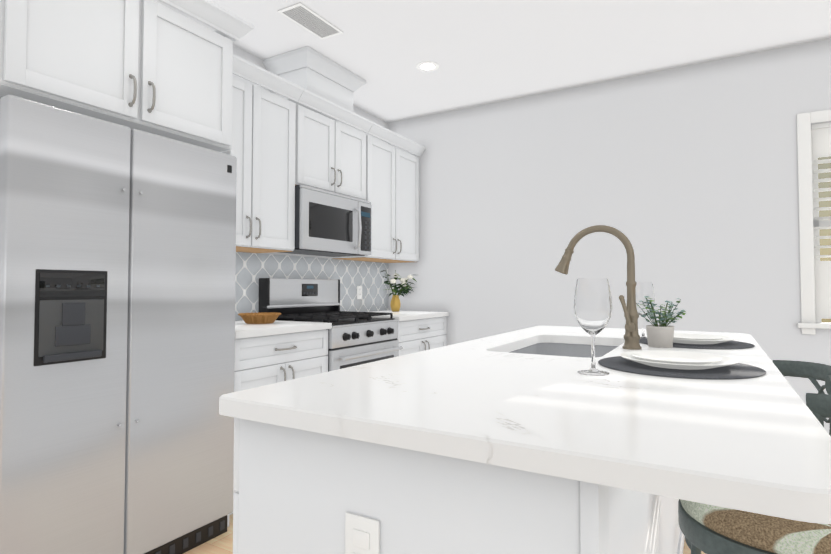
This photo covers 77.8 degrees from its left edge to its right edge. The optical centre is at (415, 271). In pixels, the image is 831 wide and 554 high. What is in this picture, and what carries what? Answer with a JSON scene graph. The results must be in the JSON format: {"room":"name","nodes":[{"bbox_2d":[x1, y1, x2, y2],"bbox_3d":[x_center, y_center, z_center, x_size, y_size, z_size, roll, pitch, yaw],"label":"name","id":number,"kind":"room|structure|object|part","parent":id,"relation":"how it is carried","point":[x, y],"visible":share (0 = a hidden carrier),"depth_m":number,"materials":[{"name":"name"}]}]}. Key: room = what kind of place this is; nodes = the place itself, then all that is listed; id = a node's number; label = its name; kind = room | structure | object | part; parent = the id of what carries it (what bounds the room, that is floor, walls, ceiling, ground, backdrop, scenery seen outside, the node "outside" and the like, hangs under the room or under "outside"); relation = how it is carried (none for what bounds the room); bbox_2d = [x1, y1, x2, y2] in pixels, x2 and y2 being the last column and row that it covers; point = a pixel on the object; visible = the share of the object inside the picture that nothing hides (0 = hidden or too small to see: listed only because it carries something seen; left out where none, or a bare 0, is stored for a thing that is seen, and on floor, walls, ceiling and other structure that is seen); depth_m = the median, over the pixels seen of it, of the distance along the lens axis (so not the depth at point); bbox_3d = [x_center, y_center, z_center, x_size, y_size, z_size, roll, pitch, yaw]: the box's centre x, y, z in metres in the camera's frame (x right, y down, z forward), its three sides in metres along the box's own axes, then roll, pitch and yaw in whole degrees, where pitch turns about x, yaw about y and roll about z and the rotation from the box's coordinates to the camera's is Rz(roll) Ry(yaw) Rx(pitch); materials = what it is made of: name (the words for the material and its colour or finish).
{"room":"kitchen","nodes":[
{"label":"kitchen","id":0,"kind":"room"},
{"bbox_2d":[233,45,387,320],"bbox_3d":[-2.113,-0.153,1.774,0.140,2.700,7.430,-1,-2,30],"label":"wall","id":1,"kind":"structure","parent":0,"point":[246,55],"depth_m":3.69,"materials":[{"name":"white paint"}]},
{"bbox_2d":[0,0,254,151],"bbox_3d":[-1.368,-0.915,2.242,0.699,0.621,1.079,-1,-2,30],"label":"upper cabinet","id":2,"kind":"object","parent":1,"relation":"attached to","point":[153,67],"visible":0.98,"depth_m":2.06,"materials":[{"name":"white paint"}]},
{"bbox_2d":[222,54,303,252],"bbox_3d":[-1.068,-0.656,3.046,0.406,1.038,0.724,-1,-2,30],"label":"upper cabinet","id":3,"kind":"object","parent":1,"relation":"attached to","point":[263,135],"visible":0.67,"depth_m":3.05,"materials":[{"name":"white paint"}]},
{"bbox_2d":[235,252,388,320],"bbox_3d":[-0.840,0.272,3.811,0.008,0.772,2.326,-1,-2,30],"label":"backsplash","id":4,"kind":"structure","parent":1,"relation":"attached to","point":[350,275],"depth_m":3.96,"materials":[{"name":"tile"}]},
{"bbox_2d":[357,286,361,298],"bbox_3d":[-0.479,0.176,4.419,0.008,0.114,0.070,-1,-2,30],"label":"outlet","id":5,"kind":"object","parent":4,"relation":"attached to","point":[359,292],"visible":1,"depth_m":4.41,"materials":[{"name":"white plastic"}]},
{"bbox_2d":[263,46,365,120],"bbox_3d":[-0.707,-1.302,3.693,0.402,0.286,0.646,-1,-2,30],"label":"chase","id":6,"kind":"object","parent":1,"relation":"attached to","point":[312,70],"visible":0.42,"depth_m":3.51,"materials":[{"name":"white paint"}]},
{"bbox_2d":[295,89,372,199],"bbox_3d":[-0.692,-0.852,3.700,0.406,0.607,0.768,-1,-2,30],"label":"upper cabinet","id":7,"kind":"object","parent":1,"relation":"attached to","point":[330,155],"visible":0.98,"depth_m":3.57,"materials":[{"name":"white paint"}]},
{"bbox_2d":[278,185,371,256],"bbox_3d":[-0.667,-0.338,3.670,0.444,0.414,0.766,-1,-2,30],"label":"microwave","id":8,"kind":"object","parent":7,"relation":"attached to","point":[330,224],"visible":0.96,"depth_m":3.52,"materials":[{"name":"grey metal"}]},
{"bbox_2d":[331,122,425,262],"bbox_3d":[-0.291,-0.616,4.386,0.406,1.038,0.826,-1,-2,30],"label":"upper cabinet","id":9,"kind":"object","parent":1,"relation":"attached to","point":[392,184],"visible":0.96,"depth_m":4.27,"materials":[{"name":"white paint"}]},
{"bbox_2d":[183,514,705,553],"bbox_3d":[1.119,1.190,-0.139,7.610,0.100,7.430,-1,-2,30],"label":"floor","id":10,"kind":"structure","parent":0,"point":[222,543],"depth_m":2.27,"materials":[{"name":"brown wood"}]},
{"bbox_2d":[0,95,236,553],"bbox_3d":[-1.365,0.304,2.218,0.693,1.812,0.951,-1,-2,30],"label":"fridge","id":11,"kind":"object","parent":10,"relation":"on","point":[117,299],"depth_m":1.94,"materials":[{"name":"grey metal"}]},
{"bbox_3d":[-1.163,0.317,2.640,0.618,1.812,0.017,-1,-2,30],"label":"fridge cabinet panel","id":12,"kind":"part","parent":11,"relation":"part of","materials":[{"name":"white wood"}]},
{"bbox_2d":[229,320,331,514],"bbox_3d":[-0.960,0.767,2.941,0.655,0.930,0.724,-1,-2,30],"label":"base cabinet","id":13,"kind":"object","parent":10,"relation":"on","point":[276,351],"visible":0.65,"depth_m":2.77,"materials":[{"name":"white paint"}]},
{"bbox_2d":[238,312,280,323],"bbox_3d":[-0.928,0.275,3.069,0.247,0.060,0.249,-1,-2,30],"label":"basket","id":14,"kind":"object","parent":13,"relation":"on","point":[260,318],"visible":1,"depth_m":2.99,"materials":[{"name":"wicker"}]},
{"bbox_2d":[259,278,402,371],"bbox_3d":[-0.558,0.648,3.578,0.696,1.206,0.766,-1,-2,30],"label":"range","id":15,"kind":"object","parent":10,"relation":"on","point":[356,338],"visible":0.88,"depth_m":3.51,"materials":[{"name":"grey metal"}]},
{"bbox_2d":[371,310,448,355],"bbox_3d":[-0.184,0.807,4.281,0.655,0.930,0.826,-1,-2,30],"label":"base cabinet","id":16,"kind":"object","parent":10,"relation":"on","point":[418,331],"visible":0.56,"depth_m":4.11,"materials":[{"name":"white paint"}]},
{"bbox_2d":[380,270,419,311],"bbox_3d":[-0.159,0.163,4.538,0.300,0.372,0.369,-1,-2,30],"label":"vase","id":17,"kind":"object","parent":16,"relation":"on","point":[395,304],"visible":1,"depth_m":4.54,"materials":[{"name":"yellow ceramic"}]},
{"bbox_2d":[233,418,684,553],"bbox_3d":[0.449,0.750,1.762,0.749,0.894,2.111,-1,-2,30],"label":"kitchen island","id":18,"kind":"object","parent":10,"relation":"on","point":[297,492],"depth_m":0.86,"materials":[{"name":"white paint"}]},
{"bbox_2d":[219,326,830,523],"bbox_3d":[0.584,0.282,1.707,1.000,0.035,2.180,-1,-2,30],"label":"island countertop","id":19,"kind":"structure","parent":18,"relation":"on","point":[753,445],"depth_m":0.86,"materials":[{"name":"white stone"}]},
{"bbox_2d":[507,338,618,357],"bbox_3d":[0.563,0.409,1.947,0.440,0.228,0.760,-1,-2,30],"label":"sink","id":20,"kind":"object","parent":19,"relation":"in","point":[541,345],"depth_m":2.27,"materials":[{"name":"grey metal"}]},
{"bbox_2d":[573,278,611,374],"bbox_3d":[0.444,0.134,1.287,0.092,0.235,0.092,-1,-2,30],"label":"wine glass","id":21,"kind":"object","parent":19,"relation":"on","point":[592,307],"visible":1,"depth_m":1.26,"materials":[{"name":"clear glass"}]},
{"bbox_2d":[555,225,641,349],"bbox_3d":[0.644,0.049,1.843,0.297,0.438,0.098,-1,-2,30],"label":"faucet","id":22,"kind":"object","parent":19,"relation":"on","point":[631,335],"visible":1,"depth_m":1.79,"materials":[{"name":"brown metal"}]},
{"bbox_2d":[636,282,654,338],"bbox_3d":[0.941,0.159,2.128,0.092,0.235,0.092,-1,-2,30],"label":"wine glass","id":23,"kind":"object","parent":19,"relation":"on","point":[643,289],"visible":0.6,"depth_m":2.10,"materials":[{"name":"clear glass"}]},
{"bbox_2d":[636,296,685,347],"bbox_3d":[0.884,0.178,1.858,0.161,0.182,0.166,0,-2,-1],"label":"potted plant","id":24,"kind":"object","parent":19,"relation":"on","point":[661,335],"visible":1,"depth_m":1.82,"materials":[{"name":"green plant"}]},
{"bbox_2d":[598,356,765,378],"bbox_3d":[0.706,0.253,1.391,0.400,0.004,0.400,-1,-2,30],"label":"mat","id":25,"kind":"object","parent":19,"relation":"on","point":[733,371],"visible":0.54,"depth_m":1.30,"materials":[{"name":"grey fabric"}]},
{"bbox_2d":[620,351,738,369],"bbox_3d":[0.706,0.239,1.391,0.285,0.024,0.285,-1,-2,30],"label":"plates","id":26,"kind":"object","parent":25,"relation":"on","point":[681,360],"visible":1,"depth_m":1.38,"materials":[{"name":"white ceramic"}]},
{"bbox_2d":[639,339,754,348],"bbox_3d":[1.060,0.271,1.971,0.400,0.004,0.400,-1,-2,30],"label":"mat","id":27,"kind":"object","parent":19,"relation":"on","point":[734,345],"visible":0.5,"depth_m":1.86,"materials":[{"name":"grey fabric"}]},
{"bbox_2d":[673,333,735,343],"bbox_3d":[1.060,0.256,1.972,0.285,0.024,0.285,-1,-2,30],"label":"plates","id":28,"kind":"object","parent":27,"relation":"on","point":[686,338],"visible":0.81,"depth_m":1.91,"materials":[{"name":"white ceramic"}]},
{"bbox_2d":[678,393,830,553],"bbox_3d":[0.859,0.743,1.210,0.468,0.874,0.466,0,-2,16],"label":"stool","id":29,"kind":"object","parent":10,"relation":"on","point":[708,529],"visible":0.4,"depth_m":1.10,"materials":[{"name":"fabric"}]},
{"bbox_2d":[685,360,830,549],"bbox_3d":[1.210,0.761,1.815,0.468,0.874,0.466,0,-2,12],"label":"stool","id":30,"kind":"object","parent":10,"relation":"on","point":[813,372],"visible":0.17,"depth_m":1.86,"materials":[{"name":"grey wood"}]},
{"bbox_2d":[154,0,830,122],"bbox_3d":[1.119,-1.609,-0.056,7.610,0.100,7.430,-1,-2,30],"label":"ceiling","id":31,"kind":"structure","parent":0,"point":[481,52],"depth_m":3.23,"materials":[{"name":"white paint"}]},
{"bbox_2d":[278,3,342,38],"bbox_3d":[-0.607,-1.463,3.016,0.170,0.007,0.380,-1,-2,30],"label":"ceiling vent","id":32,"kind":"object","parent":31,"relation":"in","point":[307,18],"visible":1,"depth_m":3.00,"materials":[{"name":"white metal"}]},
{"bbox_2d":[416,61,438,70],"bbox_3d":[0.086,-1.446,3.626,0.164,0.003,0.164,-1,-2,30],"label":"recessed light","id":33,"kind":"object","parent":31,"relation":"in","point":[427,66],"visible":1,"depth_m":3.62,"materials":[{"name":"white"}]},
{"bbox_2d":[388,38,830,432],"bbox_3d":[3.007,-0.116,3.020,7.470,2.700,0.140,-1,-2,30],"label":"wall","id":34,"kind":"structure","parent":0,"point":[684,179],"depth_m":3.77,"materials":[{"name":"white paint"}]},
{"bbox_2d":[797,110,830,334],"bbox_3d":[3.118,-0.319,2.919,1.570,1.400,0.132,-1,-2,30],"label":"window","id":35,"kind":"structure","parent":34,"relation":"in","point":[810,323],"depth_m":3.25,"materials":[{"name":"white wood"}]},
{"bbox_2d":[811,122,830,318],"bbox_3d":[3.121,-0.332,2.925,1.374,1.230,0.061,-1,-2,30],"label":"window blind","id":36,"kind":"object","parent":35,"relation":"attached to","point":[821,139],"visible":0.98,"depth_m":3.24,"materials":[{"name":"white"}]}
]}

